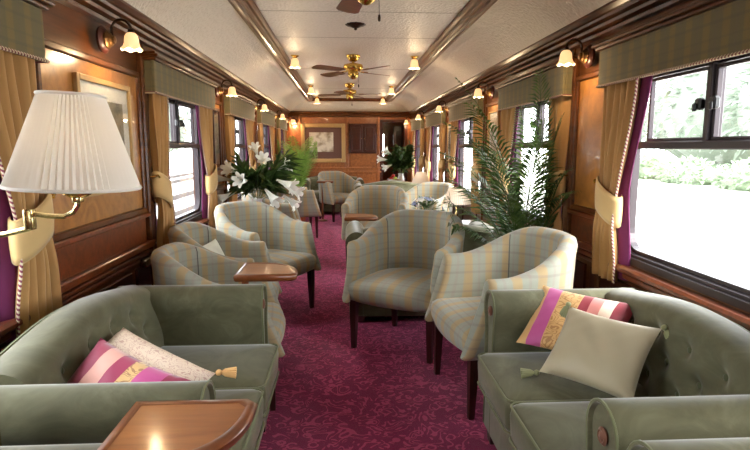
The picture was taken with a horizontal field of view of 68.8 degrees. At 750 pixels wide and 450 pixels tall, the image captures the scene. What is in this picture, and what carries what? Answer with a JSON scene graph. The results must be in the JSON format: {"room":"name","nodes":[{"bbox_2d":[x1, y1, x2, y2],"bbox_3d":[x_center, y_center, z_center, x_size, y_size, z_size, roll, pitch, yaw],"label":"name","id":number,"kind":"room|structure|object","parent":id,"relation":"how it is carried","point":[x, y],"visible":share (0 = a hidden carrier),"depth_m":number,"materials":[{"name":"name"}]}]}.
{"room":"train carriage","nodes":[
{"label":"train carriage","id":0,"kind":"room"},
{"bbox_2d":[0,0,286,351],"bbox_3d":[-1.495,-0.350,4.519,0.140,2.060,14.020,0,8,-3],"label":"wall","id":1,"kind":"structure","parent":0,"point":[101,247],"depth_m":2.72,"materials":[{"name":"brown wood"}]},
{"bbox_2d":[0,315,30,344],"bbox_3d":[-1.306,-0.042,1.367,0.145,1.047,1.500,0,8,-3],"label":"window","id":2,"kind":"structure","parent":1,"relation":"in","point":[6,327],"depth_m":1.90,"materials":[{"name":"wood"}]},
{"bbox_2d":[0,0,54,62],"bbox_3d":[-1.229,-0.627,1.288,0.126,0.246,1.628,0,8,-3],"label":"pelmet","id":3,"kind":"object","parent":1,"relation":"attached to","point":[21,21],"visible":0.85,"depth_m":1.93,"materials":[{"name":"green fabric"}]},
{"bbox_2d":[0,50,62,343],"bbox_3d":[-1.268,-0.126,1.949,0.114,1.100,0.436,-1,8,-7],"label":"curtain","id":4,"kind":"object","parent":3,"relation":"hanging from","point":[30,284],"visible":0.65,"depth_m":1.95,"materials":[{"name":"beige fabric"}]},
{"bbox_2d":[72,72,135,197],"bbox_3d":[-1.351,-0.445,2.774,0.024,0.560,0.620,0,8,-3],"label":"framed print","id":5,"kind":"object","parent":1,"relation":"attached to","point":[118,96],"visible":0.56,"depth_m":2.88,"materials":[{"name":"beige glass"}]},
{"bbox_2d":[107,102,124,144],"bbox_3d":[-1.353,-0.445,2.774,0.004,0.354,0.414,0,8,-3],"label":"print","id":6,"kind":"object","parent":5,"relation":"attached to","point":[117,110],"depth_m":2.92},
{"bbox_2d":[96,18,142,53],"bbox_3d":[-1.241,-0.925,2.681,0.193,0.168,0.132,0,8,-3],"label":"wall sconce","id":7,"kind":"object","parent":1,"relation":"attached to","point":[105,39],"visible":1,"depth_m":2.66,"materials":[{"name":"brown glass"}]},
{"bbox_2d":[55,0,289,116],"bbox_3d":[-1.418,-1.306,4.388,0.145,0.130,14.000,0,8,-3],"label":"trim","id":8,"kind":"structure","parent":1,"relation":"attached to","point":[151,34],"depth_m":3.43,"materials":[{"name":"brown wood"}]},
{"bbox_2d":[136,51,218,110],"bbox_3d":[-1.384,-1.016,4.026,0.126,0.246,1.628,0,8,-3],"label":"pelmet","id":9,"kind":"object","parent":1,"relation":"attached to","point":[164,76],"visible":0.88,"depth_m":3.66,"materials":[{"name":"green fabric"}]},
{"bbox_2d":[148,94,175,247],"bbox_3d":[-1.357,-0.349,3.515,0.113,1.100,0.406,0,8,1],"label":"curtain","id":10,"kind":"object","parent":9,"relation":"hanging from","point":[161,185],"visible":0.8,"depth_m":3.42,"materials":[{"name":"gold fabric"}]},
{"bbox_2d":[195,105,217,227],"bbox_3d":[-1.424,-0.517,4.697,0.114,1.100,0.416,-1,8,-8],"label":"curtain","id":11,"kind":"object","parent":9,"relation":"hanging from","point":[204,116],"visible":0.91,"depth_m":4.66,"materials":[{"name":"gold fabric"}]},
{"bbox_2d":[148,98,208,248],"bbox_3d":[-1.460,-0.431,4.105,0.145,1.047,1.500,0,8,-3],"label":"window","id":12,"kind":"structure","parent":1,"relation":"in","point":[195,214],"depth_m":4.44,"materials":[{"name":"glass"}]},
{"bbox_2d":[213,108,221,170],"bbox_3d":[-1.485,-0.803,5.143,0.024,0.580,0.280,0,8,-3],"label":"framed print","id":13,"kind":"object","parent":1,"relation":"attached to","point":[217,148],"visible":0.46,"depth_m":5.17,"materials":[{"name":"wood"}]},
{"bbox_2d":[215,79,237,97],"bbox_3d":[-1.378,-1.268,5.093,0.193,0.168,0.132,0,8,-3],"label":"wall sconce","id":14,"kind":"object","parent":1,"relation":"attached to","point":[219,90],"visible":0.94,"depth_m":5.07,"materials":[{"name":"glass"}]},
{"bbox_2d":[224,115,245,201],"bbox_3d":[-1.581,-0.735,6.240,0.145,1.047,1.460,0,8,-3],"label":"window","id":15,"kind":"structure","parent":1,"relation":"in","point":[241,145],"depth_m":6.62,"materials":[{"name":"metal"}]},
{"bbox_2d":[223,89,256,121],"bbox_3d":[-1.505,-1.320,6.161,0.126,0.246,1.588,0,8,-3],"label":"pelmet","id":16,"kind":"object","parent":1,"relation":"attached to","point":[240,106],"visible":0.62,"depth_m":5.90,"materials":[{"name":"green fabric"}]},
{"bbox_2d":[225,115,237,201],"bbox_3d":[-1.479,-0.655,5.670,0.113,1.100,0.406,0,8,1],"label":"curtain","id":17,"kind":"object","parent":16,"relation":"hanging from","point":[229,119],"visible":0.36,"depth_m":5.54,"materials":[{"name":"beige fabric"}]},
{"bbox_2d":[243,119,255,180],"bbox_3d":[-1.544,-0.818,6.812,0.114,1.100,0.416,-1,8,-8],"label":"curtain","id":18,"kind":"object","parent":16,"relation":"hanging from","point":[248,125],"visible":0.44,"depth_m":6.71,"materials":[{"name":"yellow fabric"}]},
{"bbox_2d":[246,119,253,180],"bbox_3d":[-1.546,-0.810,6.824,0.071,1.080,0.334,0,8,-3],"label":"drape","id":19,"kind":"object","parent":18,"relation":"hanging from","point":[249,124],"depth_m":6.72,"materials":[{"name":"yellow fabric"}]},
{"bbox_2d":[257,105,276,127],"bbox_3d":[-1.621,-1.613,8.217,0.126,0.246,1.588,0,8,-3],"label":"pelmet","id":20,"kind":"object","parent":1,"relation":"attached to","point":[263,117],"visible":0.7,"depth_m":7.97,"materials":[{"name":"green fabric"}]},
{"bbox_2d":[267,125,275,168],"bbox_3d":[-1.660,-1.111,8.868,0.114,1.100,0.416,-1,8,-8],"label":"curtain","id":21,"kind":"object","parent":20,"relation":"hanging from","point":[270,128],"visible":0.4,"depth_m":8.77,"materials":[{"name":"gold fabric"}]},
{"bbox_2d":[276,115,288,130],"bbox_3d":[-1.736,-1.903,10.253,0.126,0.246,1.368,0,8,-3],"label":"pelmet","id":22,"kind":"object","parent":1,"relation":"attached to","point":[280,123],"visible":0.63,"depth_m":9.88,"materials":[{"name":"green fabric"}]},
{"bbox_2d":[281,129,287,177],"bbox_3d":[-1.769,-1.385,10.796,0.114,1.100,0.416,-1,8,-8],"label":"curtain","id":23,"kind":"object","parent":22,"relation":"hanging from","point":[284,136],"visible":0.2,"depth_m":10.64,"materials":[{"name":"gold fabric"}]},
{"bbox_2d":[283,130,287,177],"bbox_3d":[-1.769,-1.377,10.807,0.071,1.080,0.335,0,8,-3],"label":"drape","id":24,"kind":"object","parent":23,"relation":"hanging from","point":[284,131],"depth_m":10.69,"materials":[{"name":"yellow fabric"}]},
{"bbox_2d":[286,116,411,183],"bbox_3d":[-0.525,-1.348,11.529,2.870,2.060,0.130,0,8,-3],"label":"wall","id":25,"kind":"structure","parent":0,"point":[365,166],"depth_m":11.48,"materials":[{"name":"brown wood"}]},
{"bbox_2d":[301,124,345,161],"bbox_3d":[-1.077,-1.704,11.407,0.920,0.800,0.045,0,8,-3],"label":"framed picture","id":26,"kind":"object","parent":25,"relation":"attached to","point":[330,138],"visible":0.74,"depth_m":11.40},
{"bbox_2d":[309,132,332,151],"bbox_3d":[-1.117,-1.725,11.408,0.500,0.400,0.008,0,8,-3],"label":"print","id":27,"kind":"object","parent":26,"relation":"attached to","point":[324,140],"depth_m":11.40},
{"bbox_2d":[287,111,411,116],"bbox_3d":[-0.522,-2.296,11.344,2.670,0.130,0.130,0,8,-3],"label":"trim","id":28,"kind":"structure","parent":25,"relation":"attached to","point":[292,113],"depth_m":11.31,"materials":[{"name":"brown wood"}]},
{"bbox_2d":[349,124,376,152],"bbox_3d":[-0.252,-1.802,11.416,0.570,0.610,0.097,0,8,-3],"label":"upper cabinet","id":29,"kind":"object","parent":25,"relation":"attached to","point":[362,137],"visible":1,"depth_m":11.38,"materials":[{"name":"brown wood"}]},
{"bbox_2d":[380,119,407,181],"bbox_3d":[0.388,-1.273,11.606,0.590,1.890,0.110,0,8,-3],"label":"trim","id":30,"kind":"structure","parent":25,"relation":"attached to","point":[382,121],"depth_m":11.47,"materials":[{"name":"brown wood"}]},
{"bbox_2d":[124,0,611,111],"bbox_3d":[-0.133,-1.496,4.443,2.470,0.310,14.020,0,8,-3],"label":"ceiling","id":31,"kind":"structure","parent":0,"point":[315,31],"depth_m":4.61,"materials":[{"name":"white paint"}]},
{"bbox_2d":[228,0,313,101],"bbox_3d":[-0.914,-1.556,4.259,0.140,0.070,13.760,0,8,-3],"label":"trim","id":32,"kind":"structure","parent":31,"relation":"attached to","point":[248,10],"depth_m":4.65,"materials":[{"name":"brown wood"}]},
{"bbox_2d":[318,83,382,99],"bbox_3d":[-0.392,-2.020,8.492,0.800,0.333,0.800,-4,9,-26],"label":"ceiling fan","id":33,"kind":"object","parent":31,"relation":"hanging from","point":[349,93],"visible":1,"depth_m":8.44,"materials":[{"name":"gold metal"}]},
{"bbox_2d":[312,98,388,101],"bbox_3d":[-0.505,-2.519,11.014,1.600,0.067,0.100,0,8,-3],"label":"trim","id":34,"kind":"structure","parent":31,"relation":"attached to","point":[320,99],"depth_m":10.97,"materials":[{"name":"brown wood"}]},
{"bbox_2d":[312,54,389,86],"bbox_3d":[-0.234,-1.647,5.873,0.800,0.333,0.800,0,8,2],"label":"ceiling fan","id":35,"kind":"object","parent":31,"relation":"hanging from","point":[353,69],"visible":1,"depth_m":5.80,"materials":[{"name":"gold metal"}]},
{"bbox_2d":[336,0,380,21],"bbox_3d":[-0.044,-1.209,2.790,0.800,0.333,0.800,5,9,30],"label":"ceiling fan","id":36,"kind":"object","parent":31,"relation":"hanging from","point":[348,6],"visible":1,"depth_m":3.12,"materials":[{"name":"brown wood"}]},
{"bbox_2d":[386,0,497,101],"bbox_3d":[0.663,-1.568,4.347,0.140,0.070,13.760,0,8,-3],"label":"trim","id":37,"kind":"structure","parent":31,"relation":"attached to","point":[473,10],"depth_m":4.64,"materials":[{"name":"brown wood"}]},
{"bbox_2d":[259,212,496,449],"bbox_3d":[-0.177,0.576,5.535,2.870,0.060,15.600,0,8,-3],"label":"floor","id":38,"kind":"structure","parent":0,"point":[383,392],"depth_m":3.09,"materials":[{"name":"carpet"}]},
{"bbox_2d":[0,443,101,449],"bbox_3d":[-0.701,0.851,0.658,0.742,0.770,1.232,0,8,-3],"label":"sofa","id":39,"kind":"object","parent":38,"relation":"on","point":[90,446],"visible":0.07,"depth_m":1.16,"materials":[{"name":"green fabric"}]},
{"bbox_2d":[0,90,141,445],"bbox_3d":[-0.751,0.421,1.302,0.427,1.439,0.278,0,8,-3],"label":"reading lamp","id":40,"kind":"object","parent":38,"relation":"on","point":[70,144],"visible":1,"depth_m":1.14,"materials":[{"name":"white fabric"}]},
{"bbox_2d":[0,283,278,449],"bbox_3d":[-0.778,0.657,2.022,0.742,0.770,1.232,0,8,-3],"label":"sofa","id":41,"kind":"object","parent":38,"relation":"on","point":[212,328],"visible":0.67,"depth_m":1.89,"materials":[{"name":"green fabric"}]},
{"bbox_2d":[67,338,190,383],"bbox_3d":[-0.809,0.555,1.672,0.425,0.318,0.252,3,9,20],"label":"pillow","id":42,"kind":"object","parent":41,"relation":"on","point":[106,363],"visible":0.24,"depth_m":1.70,"materials":[{"name":"pink fabric"}]},
{"bbox_2d":[108,327,236,380],"bbox_3d":[-0.809,0.551,1.843,0.584,0.300,0.395,3,9,23],"label":"pillow","id":43,"kind":"object","parent":41,"relation":"on","point":[124,340],"visible":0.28,"depth_m":1.86,"materials":[{"name":"beige fabric"}]},
{"bbox_2d":[160,344,278,414],"bbox_3d":[-0.711,0.627,2.256,0.578,0.158,0.466,0,8,-3],"label":"seat cushion","id":44,"kind":"object","parent":41,"relation":"on","point":[256,364],"depth_m":2.25,"materials":[{"name":"green fabric"}]},
{"bbox_2d":[215,389,263,449],"bbox_3d":[-0.685,0.693,1.798,0.578,0.158,0.466,0,8,-3],"label":"seat cushion","id":45,"kind":"object","parent":41,"relation":"on","point":[249,441],"depth_m":1.92,"materials":[{"name":"green fabric"}]},
{"bbox_2d":[97,399,257,449],"bbox_3d":[-0.422,0.788,1.222,0.310,0.736,0.342,0,8,-3],"label":"side table","id":46,"kind":"object","parent":38,"relation":"on","point":[218,424],"visible":1,"depth_m":1.17,"materials":[{"name":"brown wood"}]},
{"bbox_2d":[150,242,285,410],"bbox_3d":[-0.819,0.509,2.930,0.671,0.806,0.657,-1,8,-9],"label":"tub chair","id":47,"kind":"object","parent":38,"relation":"on","point":[176,263],"visible":0.37,"depth_m":2.94,"materials":[{"name":"fabric"}]},
{"bbox_2d":[168,222,281,297],"bbox_3d":[-0.964,0.408,3.545,0.671,0.832,0.657,-1,8,-4],"label":"tub chair","id":48,"kind":"object","parent":38,"relation":"on","point":[193,233],"visible":0.34,"depth_m":3.72,"materials":[{"name":"fabric"}]},
{"bbox_2d":[233,262,297,283],"bbox_3d":[-0.548,0.575,2.785,0.335,0.716,0.365,0,8,-3],"label":"side table","id":49,"kind":"object","parent":38,"relation":"on","point":[250,271],"visible":0.56,"depth_m":2.67,"materials":[{"name":"brown wood"}]},
{"bbox_2d":[214,200,320,307],"bbox_3d":[-0.902,0.265,4.397,0.706,0.876,0.714,5,9,30],"label":"tub chair","id":50,"kind":"object","parent":38,"relation":"on","point":[289,241],"visible":0.6,"depth_m":4.51,"materials":[{"name":"fabric"}]},
{"bbox_2d":[241,189,300,220],"bbox_3d":[-1.183,-0.014,6.355,0.706,0.876,0.714,-1,8,-6],"label":"tub chair","id":51,"kind":"object","parent":38,"relation":"on","point":[285,207],"visible":0.16,"depth_m":6.01,"materials":[{"name":"fabric"}]},
{"bbox_2d":[275,136,317,221],"bbox_3d":[-1.324,-0.777,9.483,0.686,1.506,1.035,0,8,-3],"label":"potted palm","id":52,"kind":"object","parent":38,"relation":"on","point":[307,158],"visible":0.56,"depth_m":9.28,"materials":[{"name":"plant"}]},
{"bbox_2d":[276,186,321,237],"bbox_3d":[-1.196,-0.275,8.189,0.706,0.876,0.714,-2,8,-16],"label":"tub chair","id":53,"kind":"object","parent":38,"relation":"on","point":[309,207],"visible":0.34,"depth_m":7.90,"materials":[{"name":"fabric"}]},
{"bbox_2d":[303,176,364,211],"bbox_3d":[-0.837,-0.625,11.028,1.232,0.770,0.742,0,8,-3],"label":"sofa","id":54,"kind":"object","parent":38,"relation":"on","point":[311,183],"visible":0.15,"depth_m":10.77,"materials":[{"name":"green fabric"}]},
{"bbox_2d":[318,171,360,221],"bbox_3d":[-0.681,-0.540,10.051,0.714,0.876,0.706,-6,10,-36],"label":"tub chair","id":55,"kind":"object","parent":38,"relation":"on","point":[337,192],"visible":0.76,"depth_m":10.07,"materials":[{"name":"fabric"}]},
{"bbox_2d":[344,213,377,221],"bbox_3d":[-0.130,0.257,5.076,0.302,0.701,0.302,0,8,-3],"label":"side table","id":56,"kind":"object","parent":38,"relation":"on","point":[347,216],"visible":0.54,"depth_m":4.89,"materials":[{"name":"brown wood"}]},
{"bbox_2d":[341,185,407,267],"bbox_3d":[0.015,0.005,6.222,0.714,0.876,0.706,1,8,9],"label":"tub chair","id":57,"kind":"object","parent":38,"relation":"on","point":[380,201],"visible":0.45,"depth_m":6.38,"materials":[{"name":"fabric"}]},
{"bbox_2d":[354,180,418,191],"bbox_3d":[0.255,-0.398,9.432,1.232,0.770,0.742,0,8,-3],"label":"sofa","id":58,"kind":"object","parent":38,"relation":"on","point":[405,186],"visible":0.23,"depth_m":9.05,"materials":[{"name":"green fabric"}]},
{"bbox_2d":[342,209,464,363],"bbox_3d":[0.233,0.365,3.696,0.714,0.876,0.706,4,9,28],"label":"tub chair","id":59,"kind":"object","parent":38,"relation":"on","point":[394,265],"visible":0.83,"depth_m":3.67,"materials":[{"name":"fabric"}]},
{"bbox_2d":[345,220,503,321],"bbox_3d":[0.374,0.305,4.490,1.232,0.770,0.742,0,8,-3],"label":"sofa","id":60,"kind":"object","parent":38,"relation":"on","point":[354,229],"visible":0.16,"depth_m":4.14,"materials":[{"name":"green fabric"}]},
{"bbox_2d":[406,182,453,212],"bbox_3d":[0.620,-0.084,6.851,0.706,0.876,0.714,-8,11,-44],"label":"tub chair","id":61,"kind":"object","parent":38,"relation":"on","point":[438,191],"visible":0.17,"depth_m":7.03,"materials":[{"name":"fabric"}]},
{"bbox_2d":[461,220,493,225],"bbox_3d":[0.711,0.277,5.290,0.800,0.600,0.420,0,8,-3],"label":"coffee table","id":62,"kind":"object","parent":38,"relation":"on","point":[463,221],"visible":0.02,"depth_m":5.35,"materials":[{"name":"brown wood"}]},
{"bbox_2d":[410,196,445,210],"bbox_3d":[0.480,-0.143,5.151,0.337,0.271,0.321,6,10,38],"label":"posy","id":63,"kind":"object","parent":62,"relation":"on","point":[424,205],"visible":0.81,"depth_m":5.12,"materials":[{"name":"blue plant"}]},
{"bbox_2d":[442,187,470,215],"bbox_3d":[0.772,-0.187,5.197,0.276,0.345,0.276,0,8,-3],"label":"table lamp","id":64,"kind":"object","parent":62,"relation":"on","point":[455,199],"visible":0.62,"depth_m":5.10,"materials":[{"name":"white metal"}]},
{"bbox_2d":[424,226,577,419],"bbox_3d":[0.691,0.471,2.949,0.706,0.876,0.714,-2,8,-11],"label":"tub chair","id":65,"kind":"object","parent":38,"relation":"on","point":[533,257],"visible":0.58,"depth_m":3.01,"materials":[{"name":"fabric"}]},
{"bbox_2d":[438,69,581,243],"bbox_3d":[0.819,-0.137,3.763,0.686,1.850,1.286,0,8,-3],"label":"potted palm","id":66,"kind":"object","parent":38,"relation":"on","point":[516,212],"visible":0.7,"depth_m":3.59,"materials":[{"name":"plant"}]},
{"bbox_2d":[477,288,749,449],"bbox_3d":[0.834,0.667,1.948,0.742,0.770,1.232,0,8,-3],"label":"sofa","id":67,"kind":"object","parent":38,"relation":"on","point":[694,382],"visible":0.66,"depth_m":1.83,"materials":[{"name":"green fabric"}]},
{"bbox_2d":[510,401,589,449],"bbox_3d":[0.767,0.704,1.715,0.578,0.158,0.466,0,8,-3],"label":"seat cushion","id":68,"kind":"object","parent":67,"relation":"on","point":[534,425],"depth_m":1.76,"materials":[{"name":"green fabric"}]},
{"bbox_2d":[478,352,648,431],"bbox_3d":[0.741,0.639,2.173,0.578,0.158,0.466,0,8,-3],"label":"seat cushion","id":69,"kind":"object","parent":67,"relation":"on","point":[499,374],"depth_m":2.04,"materials":[{"name":"green fabric"}]},
{"bbox_2d":[516,285,631,349],"bbox_3d":[0.825,0.406,2.254,0.406,0.215,0.234,7,11,40],"label":"pillow","id":70,"kind":"object","parent":67,"relation":"on","point":[544,327],"visible":0.52,"depth_m":2.26,"materials":[{"name":"fabric"}]},
{"bbox_2d":[520,302,668,397],"bbox_3d":[0.802,0.463,1.997,0.298,0.262,0.464,-8,11,-43],"label":"pillow","id":71,"kind":"object","parent":67,"relation":"on","point":[607,355],"visible":0.97,"depth_m":1.95,"materials":[{"name":"beige fabric"}]},
{"bbox_2d":[627,437,749,449],"bbox_3d":[0.905,0.846,0.693,0.742,0.770,1.232,0,8,-3],"label":"sofa","id":72,"kind":"object","parent":38,"relation":"on","point":[743,443],"visible":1,"depth_m":1.17,"materials":[{"name":"green fabric"}]},
{"bbox_3d":[0.525,-0.471,10.332,0.620,0.660,0.500,0,8,-3],"label":"coffee table","id":73,"kind":"object","parent":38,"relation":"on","visible":0},
{"bbox_2d":[377,140,416,180],"bbox_3d":[0.401,-1.196,10.225,0.746,0.807,0.876,0,8,-3],"label":"flower arrangement","id":74,"kind":"object","parent":73,"relation":"on","point":[404,158],"visible":0.99,"depth_m":10.08,"materials":[{"name":"green plant"}]},
{"bbox_3d":[-1.198,0.236,5.367,0.442,0.661,0.442,0,8,-3],"label":"side table","id":75,"kind":"object","parent":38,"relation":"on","visible":0},
{"bbox_2d":[217,142,304,210],"bbox_3d":[-1.126,-0.438,5.236,0.820,0.709,0.754,-7,11,-42],"label":"flower arrangement","id":76,"kind":"object","parent":75,"relation":"on","point":[269,182],"visible":0.83,"depth_m":5.17,"materials":[{"name":"green plant"}]},
{"bbox_2d":[383,123,403,180],"bbox_3d":[0.449,-1.469,12.381,0.830,2.060,1.480,0,8,-3],"label":"wall","id":77,"kind":"structure","parent":0,"point":[387,127],"depth_m":12.99,"materials":[{"name":"brown wood"}]},
{"bbox_2d":[393,126,402,177],"bbox_3d":[0.510,-1.302,12.198,0.210,1.780,0.095,0,8,-3],"label":"door","id":78,"kind":"structure","parent":77,"relation":"in","point":[397,130],"depth_m":12.11,"materials":[{"name":"brown wood"}]},
{"bbox_2d":[414,0,749,314],"bbox_3d":[1.230,-0.372,4.670,0.140,2.060,14.020,0,8,-3],"label":"wall","id":79,"kind":"structure","parent":0,"point":[585,128],"depth_m":3.34,"materials":[{"name":"brown wood"}]},
{"bbox_2d":[409,115,423,130],"bbox_3d":[0.807,-1.933,10.469,0.126,0.246,1.518,0,8,-3],"label":"pelmet","id":80,"kind":"object","parent":79,"relation":"attached to","point":[417,124],"visible":0.68,"depth_m":10.22,"materials":[{"name":"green fabric"}]},
{"bbox_2d":[419,129,423,171],"bbox_3d":[0.845,-1.274,10.013,0.113,1.100,0.406,-1,8,-8],"label":"curtain","id":81,"kind":"object","parent":80,"relation":"hanging from","point":[421,158],"visible":0.78,"depth_m":9.88,"materials":[{"name":"gold fabric"}]},
{"bbox_2d":[424,106,445,127],"bbox_3d":[0.922,-1.647,8.452,0.126,0.246,1.598,0,8,-3],"label":"pelmet","id":82,"kind":"object","parent":79,"relation":"attached to","point":[433,118],"visible":0.65,"depth_m":8.21,"materials":[{"name":"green fabric"}]},
{"bbox_2d":[425,126,433,181],"bbox_3d":[0.896,-1.145,9.109,0.114,1.100,0.416,0,8,1],"label":"curtain","id":83,"kind":"object","parent":82,"relation":"hanging from","point":[428,159],"visible":0.86,"depth_m":9.06,"materials":[{"name":"beige fabric"}]},
{"bbox_2d":[438,124,445,181],"bbox_3d":[0.961,-0.981,7.957,0.113,1.100,0.406,-1,8,-8],"label":"curtain","id":84,"kind":"object","parent":82,"relation":"hanging from","point":[441,168],"visible":0.76,"depth_m":7.84,"materials":[{"name":"gold fabric"}]},
{"bbox_2d":[432,125,444,181],"bbox_3d":[0.998,-1.062,8.540,0.145,1.047,1.470,0,8,-3],"label":"window","id":85,"kind":"structure","parent":79,"relation":"in","point":[435,145],"depth_m":9.11,"materials":[{"name":"metal"}]},
{"bbox_2d":[446,91,485,122],"bbox_3d":[1.038,-1.354,6.396,0.126,0.246,1.638,0,8,-3],"label":"pelmet","id":86,"kind":"object","parent":79,"relation":"attached to","point":[456,108],"visible":0.6,"depth_m":6.26,"materials":[{"name":"grey fabric"}]},
{"bbox_2d":[448,120,459,186],"bbox_3d":[1.011,-0.855,7.073,0.114,1.100,0.416,0,8,1],"label":"curtain","id":87,"kind":"object","parent":86,"relation":"hanging from","point":[454,144],"visible":0.52,"depth_m":7.02,"materials":[{"name":"gold fabric"}]},
{"bbox_2d":[471,116,482,213],"bbox_3d":[1.079,-0.686,5.881,0.113,1.100,0.406,-1,8,-8],"label":"curtain","id":88,"kind":"object","parent":86,"relation":"hanging from","point":[473,210],"visible":0.48,"depth_m":5.78,"materials":[{"name":"beige fabric"}]},
{"bbox_2d":[458,118,480,206],"bbox_3d":[1.114,-0.770,6.484,0.145,1.047,1.510,0,8,-3],"label":"window","id":89,"kind":"structure","parent":79,"relation":"in","point":[461,146],"depth_m":7.02,"materials":[{"name":"metal"}]},
{"bbox_2d":[473,81,494,98],"bbox_3d":[1.034,-1.290,5.247,0.193,0.168,0.132,0,8,-3],"label":"wall sconce","id":90,"kind":"object","parent":79,"relation":"attached to","point":[490,92],"visible":1,"depth_m":5.22,"materials":[{"name":"glass"}]},
{"bbox_2d":[487,110,499,167],"bbox_3d":[1.144,-0.824,5.294,0.024,0.540,0.330,0,8,-3],"label":"framed print","id":91,"kind":"object","parent":79,"relation":"attached to","point":[494,116],"visible":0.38,"depth_m":5.26,"materials":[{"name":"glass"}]},
{"bbox_2d":[507,100,562,225],"bbox_3d":[1.241,-0.451,4.240,0.145,1.047,1.410,0,8,-3],"label":"window","id":92,"kind":"structure","parent":79,"relation":"in","point":[516,155],"depth_m":4.36,"materials":[{"name":"metal"}]},
{"bbox_2d":[494,56,577,110],"bbox_3d":[1.165,-1.034,4.152,0.126,0.246,1.538,0,8,-3],"label":"pelmet","id":93,"kind":"object","parent":79,"relation":"attached to","point":[514,91],"visible":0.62,"depth_m":3.91,"materials":[{"name":"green fabric"}]},
{"bbox_2d":[496,107,519,225],"bbox_3d":[1.141,-0.529,4.780,0.114,1.100,0.416,0,8,1],"label":"curtain","id":94,"kind":"object","parent":93,"relation":"hanging from","point":[507,115],"visible":0.33,"depth_m":4.69,"materials":[{"name":"beige fabric"}]},
{"bbox_2d":[545,96,570,230],"bbox_3d":[1.203,-0.373,3.687,0.113,1.100,0.406,-1,8,-8],"label":"curtain","id":95,"kind":"object","parent":93,"relation":"hanging from","point":[562,104],"visible":0.48,"depth_m":3.56,"materials":[{"name":"beige fabric"}]},
{"bbox_2d":[409,0,687,117],"bbox_3d":[1.153,-1.327,4.530,0.145,0.130,14.000,0,8,-3],"label":"trim","id":96,"kind":"structure","parent":79,"relation":"attached to","point":[615,15],"depth_m":3.40,"materials":[{"name":"brown wood"}]},
{"bbox_2d":[556,38,594,67],"bbox_3d":[1.152,-0.995,3.171,0.193,0.168,0.132,0,8,-3],"label":"wall sconce","id":97,"kind":"object","parent":79,"relation":"attached to","point":[587,56],"visible":0.98,"depth_m":3.15,"materials":[{"name":"glass"}]},
{"bbox_2d":[591,0,749,87],"bbox_3d":[1.277,-0.753,2.175,0.126,0.246,1.638,0,8,-3],"label":"pelmet","id":98,"kind":"object","parent":79,"relation":"attached to","point":[697,32],"visible":0.88,"depth_m":2.24,"materials":[{"name":"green fabric"}]},
{"bbox_2d":[592,75,652,282],"bbox_3d":[1.250,-0.253,2.842,0.114,1.100,0.436,0,8,1],"label":"curtain","id":99,"kind":"object","parent":98,"relation":"hanging from","point":[625,104],"visible":0.93,"depth_m":2.83,"materials":[{"name":"beige fabric"}]},
{"bbox_2d":[608,53,749,330],"bbox_3d":[1.353,-0.169,2.263,0.145,1.047,1.510,0,8,-3],"label":"window","id":100,"kind":"structure","parent":79,"relation":"in","point":[733,293],"depth_m":2.27,"materials":[{"name":"metal"}]},
{"label":"outside","id":101,"kind":"structure","parent":0,"visible":0},
{"bbox_2d":[170,154,749,285],"bbox_3d":[-2.237,-3.826,39.795,180.000,0.001,200.000,0,8,-3],"label":"ground","id":102,"kind":"structure","parent":101,"point":[706,228],"depth_m":13.34,"materials":[{"name":"white"}]},
{"bbox_2d":[169,106,190,154],"bbox_3d":[-25.436,-11.103,59.844,11.716,8.780,11.413,0,8,-3],"label":"tree","id":103,"kind":"object","parent":102,"relation":"on","point":[183,130],"visible":0.12,"depth_m":59.48,"materials":[{"name":"green plant"}]},
{"bbox_2d":[639,154,666,179],"bbox_3d":[15.742,-3.227,32.228,2.983,1.935,4.495,0,8,-3],"label":"hedge","id":104,"kind":"object","parent":102,"relation":"on","point":[647,167],"visible":0.35,"depth_m":30.95,"materials":[{"name":"green plant"}]},
{"bbox_2d":[642,77,692,161],"bbox_3d":[38.469,-13.139,61.954,16.089,12.860,15.871,0,8,-3],"label":"tree","id":105,"kind":"object","parent":102,"relation":"on","point":[676,153],"visible":0.05,"depth_m":62.38,"materials":[{"name":"green plant"}]},
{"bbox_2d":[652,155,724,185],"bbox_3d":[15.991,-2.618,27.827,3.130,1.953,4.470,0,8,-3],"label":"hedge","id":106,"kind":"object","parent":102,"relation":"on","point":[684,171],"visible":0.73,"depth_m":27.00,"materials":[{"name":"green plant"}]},
{"bbox_2d":[644,64,749,167],"bbox_3d":[31.290,-10.656,47.907,14.475,11.281,14.044,0,8,-3],"label":"tree","id":107,"kind":"object","parent":102,"relation":"on","point":[678,120],"visible":0.44,"depth_m":46.22,"materials":[{"name":"green plant"}]},
{"bbox_2d":[708,157,749,191],"bbox_3d":[16.167,-1.956,23.486,3.104,1.934,4.539,0,8,-3],"label":"hedge","id":108,"kind":"object","parent":102,"relation":"on","point":[737,177],"visible":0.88,"depth_m":23.30,"materials":[{"name":"green plant"}]},
{"bbox_2d":[721,62,749,160],"bbox_3d":[28.955,-8.231,34.958,12.914,10.157,13.113,0,8,-3],"label":"tree","id":109,"kind":"object","parent":102,"relation":"on","point":[742,108],"visible":0.71,"depth_m":36.45,"materials":[{"name":"green plant"}]},
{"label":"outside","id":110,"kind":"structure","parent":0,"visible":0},
{"bbox_2d":[156,163,236,217],"bbox_3d":[-11.083,-5.197,49.216,11.400,0.100,140.000,0,8,-3],"label":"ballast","id":111,"kind":"structure","parent":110,"point":[180,187],"depth_m":23.78,"materials":[{"name":"white"}]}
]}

